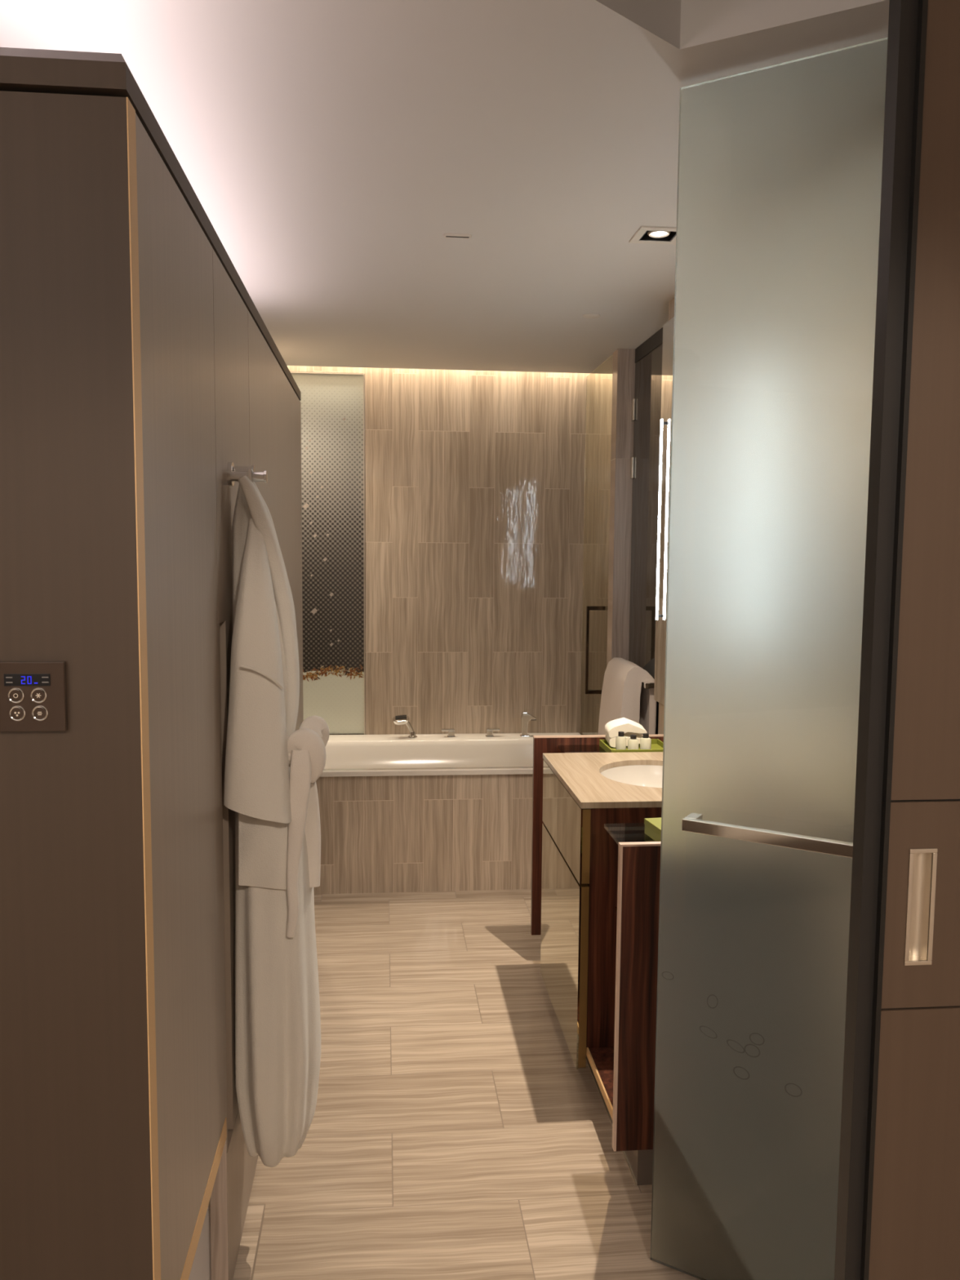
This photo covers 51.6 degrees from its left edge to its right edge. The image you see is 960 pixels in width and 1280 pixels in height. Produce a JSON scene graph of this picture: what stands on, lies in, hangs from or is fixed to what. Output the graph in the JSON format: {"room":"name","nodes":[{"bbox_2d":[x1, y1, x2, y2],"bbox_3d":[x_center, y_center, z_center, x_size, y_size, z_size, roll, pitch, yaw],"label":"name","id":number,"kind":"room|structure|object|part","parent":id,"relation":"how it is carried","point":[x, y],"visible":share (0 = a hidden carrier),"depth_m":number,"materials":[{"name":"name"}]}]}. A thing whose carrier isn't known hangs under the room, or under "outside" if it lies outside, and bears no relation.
{"room":"hotel bathroom","nodes":[
{"label":"hotel bathroom","id":0,"kind":"room"},
{"bbox_2d":[287,365,590,734],"bbox_3d":[-0.677,-0.349,5.466,4.900,2.900,0.170,0,5,-5],"label":"wall","id":1,"kind":"structure","parent":0,"point":[474,480],"depth_m":5.43,"materials":[{"name":"tile"}]},
{"bbox_2d":[289,371,365,734],"bbox_3d":[-0.891,-0.452,5.362,0.534,1.948,0.033,0,5,-5],"label":"screen","id":2,"kind":"object","parent":1,"relation":"attached to","point":[333,404],"visible":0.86,"depth_m":5.37,"materials":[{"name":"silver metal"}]},
{"bbox_2d":[0,0,889,373],"bbox_3d":[-0.105,-1.234,1.088,5.200,0.360,8.800,0,5,-5],"label":"ceiling","id":3,"kind":"structure","parent":0,"point":[331,148],"depth_m":2.31,"materials":[{"name":"white paint"}]},
{"bbox_2d":[443,233,471,238],"bbox_3d":[-0.068,-1.222,3.001,0.086,0.007,0.026,0,5,-5],"label":"ceiling vent","id":4,"kind":"object","parent":3,"relation":"in","point":[445,235],"visible":1,"depth_m":2.99,"materials":[{"name":"beige plastic"}]},
{"bbox_2d":[582,313,599,318],"bbox_3d":[0.450,-1.309,4.013,0.072,0.006,0.072,0,5,-5],"label":"ceiling disc","id":5,"kind":"object","parent":3,"relation":"attached to","point":[587,315],"visible":1,"depth_m":4.00,"materials":[{"name":"beige plastic"}]},
{"bbox_2d":[628,226,676,244],"bbox_3d":[0.539,-1.263,2.980,0.148,0.099,0.148,0,5,-5],"label":"recessed light","id":6,"kind":"object","parent":3,"relation":"in","point":[645,234],"visible":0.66,"depth_m":3.00,"materials":[{"name":"beige plastic"}]},
{"bbox_2d":[232,888,700,1279],"bbox_3d":[-0.128,1.535,1.338,5.200,0.100,8.800,0,5,-5],"label":"floor","id":7,"kind":"structure","parent":0,"point":[455,1132],"depth_m":2.75,"materials":[{"name":"tile"}]},
{"bbox_2d":[0,47,303,1279],"bbox_3d":[-1.372,0.232,2.625,1.571,2.242,2.684,0,5,-5],"label":"wall","id":8,"kind":"structure","parent":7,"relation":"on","point":[137,362],"depth_m":1.38,"materials":[{"name":"brown laminate"}]},
{"bbox_2d":[0,661,67,731],"bbox_3d":[-0.603,0.075,1.326,0.094,0.094,0.013,0,5,-5],"label":"thermostat","id":9,"kind":"object","parent":8,"relation":"attached to","point":[33,694],"visible":1,"depth_m":1.32,"materials":[{"name":"brown plastic"}]},
{"bbox_3d":[-1.245,0.198,1.296,1.570,1.803,0.028,0,5,-5],"label":"panel","id":10,"kind":"part","parent":8,"relation":"part of","materials":[{"name":"brown laminate"}]},
{"bbox_3d":[-0.504,0.147,1.693,0.020,1.759,0.601,0,5,-5],"label":"panel","id":11,"kind":"part","parent":8,"relation":"part of","materials":[{"name":"beige laminate"}]},
{"bbox_3d":[-0.557,0.138,2.244,0.020,1.842,0.498,0,5,-5],"label":"panel","id":12,"kind":"part","parent":8,"relation":"part of","materials":[{"name":"beige laminate"}]},
{"bbox_2d":[226,462,267,486],"bbox_3d":[-0.491,-0.352,2.105,0.085,0.052,0.077,0,5,-5],"label":"robe hook","id":13,"kind":"object","parent":8,"relation":"attached to","point":[234,473],"visible":0.92,"depth_m":2.08,"materials":[{"name":"silver metal"}]},
{"bbox_3d":[-0.530,-0.353,2.111,0.009,0.052,0.052,0,5,-5],"label":"wall plate","id":14,"kind":"part","parent":13,"relation":"part of","materials":[{"name":"silver metal"}]},
{"bbox_2d":[223,468,329,1167],"bbox_3d":[-0.432,0.397,2.174,0.210,1.522,0.342,0,5,-5],"label":"bathrobe","id":15,"kind":"object","parent":13,"relation":"hanging from","point":[272,770],"visible":1,"depth_m":2.09,"materials":[{"name":"beige fabric"}]},
{"bbox_3d":[-0.655,0.046,3.254,0.020,1.842,1.534,0,5,-5],"label":"panel","id":16,"kind":"part","parent":8,"relation":"part of","materials":[{"name":"beige laminate"}]},
{"bbox_2d":[313,732,581,894],"bbox_3d":[-0.252,0.853,5.074,1.710,0.585,0.903,0,5,-5],"label":"bathtub","id":17,"kind":"object","parent":7,"relation":"on","point":[426,812],"visible":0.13,"depth_m":4.65,"materials":[{"name":"stone"}]},
{"bbox_2d":[392,714,417,737],"bbox_3d":[-0.406,0.469,5.365,0.136,0.124,0.093,0,5,-5],"label":"shower","id":18,"kind":"object","parent":17,"relation":"on","point":[402,719],"visible":1,"depth_m":5.36,"materials":[{"name":"silver metal"}]},
{"bbox_3d":[-0.427,0.416,5.354,0.060,0.018,0.044,0,5,-5],"label":"plate","id":19,"kind":"part","parent":18,"relation":"part of","materials":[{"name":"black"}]},
{"bbox_3d":[-0.389,0.466,5.382,0.070,0.095,0.026,-1,6,-21],"label":"handle","id":20,"kind":"part","parent":18,"relation":"part of","materials":[{"name":"silver metal"}]},
{"bbox_2d":[440,728,455,737],"bbox_3d":[-0.173,0.506,5.411,0.077,0.045,0.044,0,5,-5],"label":"tap","id":21,"kind":"object","parent":17,"relation":"on","point":[451,731],"visible":1,"depth_m":5.39,"materials":[{"name":"silver metal"}]},
{"bbox_3d":[-0.175,0.489,5.409,0.073,0.011,0.034,0,5,-5],"label":"lever","id":22,"kind":"part","parent":21,"relation":"part of","materials":[{"name":"silver metal"}]},
{"bbox_2d":[485,728,499,737],"bbox_3d":[0.069,0.506,5.434,0.077,0.045,0.044,0,5,-5],"label":"tap","id":23,"kind":"object","parent":17,"relation":"on","point":[489,731],"visible":1,"depth_m":5.42,"materials":[{"name":"silver metal"}]},
{"bbox_3d":[0.072,0.489,5.433,0.073,0.011,0.034,0,5,-5],"label":"lever","id":24,"kind":"part","parent":23,"relation":"part of","materials":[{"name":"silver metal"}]},
{"bbox_2d":[520,711,536,737],"bbox_3d":[0.265,0.462,5.449,0.087,0.134,0.050,0,5,-5],"label":"spout","id":25,"kind":"object","parent":17,"relation":"on","point":[526,717],"visible":1,"depth_m":5.43,"materials":[{"name":"silver metal"}]},
{"bbox_2d":[580,354,613,735],"bbox_3d":[0.556,-0.145,5.193,0.102,2.525,0.636,0,5,-5],"label":"screen","id":26,"kind":"object","parent":7,"relation":"on","point":[599,382],"visible":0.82,"depth_m":5.13,"materials":[{"name":"clear glass"}]},
{"bbox_3d":[0.575,0.051,4.957,0.094,0.441,0.020,0,5,-5],"label":"pull handle","id":27,"kind":"part","parent":26,"relation":"part of","materials":[{"name":"brown metal"}]},
{"bbox_2d":[530,734,663,1185],"bbox_3d":[0.521,0.876,3.163,0.516,0.895,1.417,0,5,-5],"label":"vanity","id":28,"kind":"object","parent":7,"relation":"on","point":[596,868],"visible":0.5,"depth_m":2.91,"materials":[{"name":"brown wood"}]},
{"bbox_2d":[542,760,582,884],"bbox_3d":[0.261,0.570,3.216,0.005,0.223,0.686,0,5,-5],"label":"drawer","id":29,"kind":"object","parent":28,"relation":"attached to","point":[562,812],"depth_m":3.14,"materials":[{"name":"beige wood"}]},
{"bbox_3d":[0.271,0.964,3.253,0.025,0.550,0.680,0,5,-5],"label":"drawer","id":30,"kind":"part","parent":28,"relation":"part of","materials":[{"name":"brown wood"}]},
{"bbox_3d":[0.275,0.570,3.218,0.025,0.221,0.680,0,5,-5],"label":"drawer","id":31,"kind":"part","parent":28,"relation":"part of","materials":[{"name":"brown wood"}]},
{"bbox_3d":[0.457,0.758,3.849,0.512,0.775,0.023,0,5,-5],"label":"panel","id":32,"kind":"part","parent":28,"relation":"part of","materials":[{"name":"brown wood"}]},
{"bbox_2d":[588,1047,613,1106],"bbox_3d":[0.570,1.239,2.736,0.459,0.020,0.454,0,5,-5],"label":"shelf","id":33,"kind":"object","parent":28,"relation":"attached to","point":[601,1060],"depth_m":2.82,"materials":[{"name":"brown wood"}]},
{"bbox_2d":[542,751,662,808],"bbox_3d":[0.514,0.445,3.226,0.516,0.018,0.697,0,5,-5],"label":"countertop","id":34,"kind":"structure","parent":28,"relation":"on","point":[580,773],"depth_m":3.14,"materials":[{"name":"beige stone"}]},
{"bbox_2d":[599,738,663,752],"bbox_3d":[0.579,0.400,3.694,0.230,0.024,0.202,0,5,-5],"label":"tray","id":35,"kind":"object","parent":34,"relation":"on","point":[657,745],"visible":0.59,"depth_m":3.70,"materials":[{"name":"yellow"}]},
{"bbox_2d":[615,731,626,749],"bbox_3d":[0.514,0.373,3.617,0.038,0.078,0.038,0,5,-5],"label":"toiletry bottle","id":36,"kind":"object","parent":35,"relation":"on","point":[620,740],"visible":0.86,"depth_m":3.60,"materials":[{"name":"beige plastic"}]},
{"bbox_2d":[604,717,646,747],"bbox_3d":[0.549,0.348,3.741,0.146,0.101,0.070,0,5,-5],"label":"washcloth","id":37,"kind":"object","parent":35,"relation":"on","point":[628,726],"visible":0.84,"depth_m":3.71,"materials":[{"name":"beige fabric"}]},
{"bbox_2d":[627,734,639,749],"bbox_3d":[0.559,0.380,3.619,0.040,0.066,0.040,0,5,-5],"label":"toiletry bottle","id":38,"kind":"object","parent":35,"relation":"on","point":[633,743],"visible":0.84,"depth_m":3.60,"materials":[{"name":"beige plastic"}]},
{"bbox_2d":[640,733,651,749],"bbox_3d":[0.606,0.378,3.626,0.040,0.070,0.040,0,5,-5],"label":"toiletry bottle","id":39,"kind":"object","parent":35,"relation":"on","point":[645,741],"visible":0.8,"depth_m":3.61,"materials":[{"name":"beige plastic"}]},
{"bbox_2d":[600,764,662,787],"bbox_3d":[0.577,0.520,3.250,0.388,0.134,0.430,0,5,-5],"label":"basin","id":40,"kind":"object","parent":34,"relation":"in","point":[611,775],"depth_m":3.43,"materials":[{"name":"white ceramic"}]},
{"bbox_3d":[0.332,1.319,3.183,0.004,0.006,1.350,0,5,-5],"label":"plinth trim","id":41,"kind":"part","parent":28,"relation":"part of","materials":[{"name":"brown wood"}]},
{"bbox_2d":[604,826,655,844],"bbox_3d":[0.582,0.517,2.585,0.464,0.010,0.280,0,5,-5],"label":"glass shelf","id":42,"kind":"object","parent":28,"relation":"attached to","point":[620,834],"depth_m":2.63,"materials":[{"name":"clear glass"}]},
{"bbox_3d":[0.593,0.884,2.466,0.506,0.775,0.020,0,5,-5],"label":"panel","id":43,"kind":"part","parent":28,"relation":"part of","materials":[{"name":"brown wood"}]},
{"bbox_2d":[644,817,661,841],"bbox_3d":[0.499,0.494,2.559,0.110,0.040,0.130,-1,5,-12],"label":"box","id":44,"kind":"object","parent":28,"relation":"on","point":[652,825],"visible":0.26,"depth_m":2.56,"materials":[{"name":"yellow"}]},
{"bbox_2d":[540,822,581,1069],"bbox_3d":[0.258,0.965,3.252,0.005,0.554,0.686,0,5,-5],"label":"drawer","id":45,"kind":"object","parent":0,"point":[561,887],"depth_m":3.17,"materials":[{"name":"brown wood"}]},
{"bbox_2d":[606,348,635,666],"bbox_3d":[1.234,-0.104,4.886,1.208,2.550,0.100,0,5,-5],"label":"wall pier","id":46,"kind":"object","parent":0,"point":[624,359],"visible":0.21,"depth_m":4.74,"materials":[{"name":"wood"}]},
{"bbox_2d":[628,343,662,734],"bbox_3d":[0.726,-0.033,4.376,0.084,2.470,0.824,0,5,-5],"label":"wall","id":47,"kind":"structure","parent":46,"relation":"attached to","point":[646,414],"depth_m":4.49,"materials":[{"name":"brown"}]},
{"bbox_2d":[597,657,656,734],"bbox_3d":[0.650,0.375,4.449,0.183,0.563,0.380,0,5,-5],"label":"bath towel","id":48,"kind":"object","parent":47,"relation":"hanging from","point":[623,694],"visible":0.62,"depth_m":4.29,"materials":[{"name":"beige fabric"}]},
{"bbox_3d":[0.715,0.174,4.445,0.074,0.022,0.475,0,5,-5],"label":"rail","id":49,"kind":"part","parent":47,"relation":"part of","materials":[{"name":"silver metal"}]},
{"bbox_2d":[657,297,674,734],"bbox_3d":[0.905,0.061,3.018,0.220,2.550,1.800,0,5,-5],"label":"wall","id":50,"kind":"structure","parent":0,"point":[671,304],"depth_m":3.86,"materials":[{"name":"stone"}]},
{"bbox_2d":[635,327,662,363],"bbox_3d":[0.785,-1.297,4.237,0.025,0.065,0.885,0,5,-5],"label":"trim","id":51,"kind":"structure","parent":50,"relation":"attached to","point":[655,340],"depth_m":4.42,"materials":[{"name":"brown wood"}]},
{"bbox_2d":[653,316,674,705],"bbox_3d":[0.787,-0.402,2.970,0.022,1.440,1.770,0,5,-5],"label":"wall mirror","id":52,"kind":"object","parent":50,"relation":"attached to","point":[668,328],"visible":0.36,"depth_m":3.77,"materials":[{"name":"clear glass"}]},
{"bbox_2d":[655,418,665,619],"bbox_3d":[0.689,-0.456,3.782,0.017,0.760,0.014,0,5,-5],"label":"light","id":53,"kind":"object","parent":52,"relation":"attached to","point":[662,422],"visible":1,"depth_m":3.78,"materials":[{"name":"white"}]},
{"bbox_3d":[1.709,0.219,1.345,1.140,2.550,8.700,0,5,-5],"label":"wall","id":54,"kind":"structure","parent":0,"visible":0},
{"bbox_2d":[650,36,888,1279],"bbox_3d":[0.725,0.163,1.898,0.802,2.530,0.082,4,6,31],"label":"door","id":55,"kind":"structure","parent":54,"relation":"in","point":[780,169],"depth_m":2.01,"materials":[{"name":"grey glass"}]},
{"bbox_2d":[834,0,959,1279],"bbox_3d":[1.277,0.218,1.318,1.606,2.540,0.038,0,5,-5],"label":"sliding door","id":56,"kind":"structure","parent":54,"relation":"in","point":[898,1213],"depth_m":1.22,"materials":[{"name":"brown laminate"}]},
{"bbox_3d":[0.487,0.218,1.247,0.021,2.540,0.028,0,5,-5],"label":"edge frame","id":57,"kind":"part","parent":56,"relation":"part of","materials":[{"name":"grey metal"}]},
{"bbox_3d":[0.501,0.218,1.243,0.006,2.540,0.038,0,5,-5],"label":"edge frame","id":58,"kind":"part","parent":56,"relation":"part of","materials":[{"name":"black metal"}]},
{"bbox_2d":[908,853,932,960],"bbox_3d":[0.551,0.334,1.252,0.024,0.139,0.016,0,5,-5],"label":"door handle","id":59,"kind":"object","parent":56,"relation":"on","point":[920,864],"depth_m":1.25,"materials":[{"name":"silver metal"}]},
{"bbox_3d":[0.552,0.335,1.242,0.036,0.150,0.002,0,5,-5],"label":"flush pull","id":60,"kind":"part","parent":56,"relation":"part of","materials":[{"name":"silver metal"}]}
]}

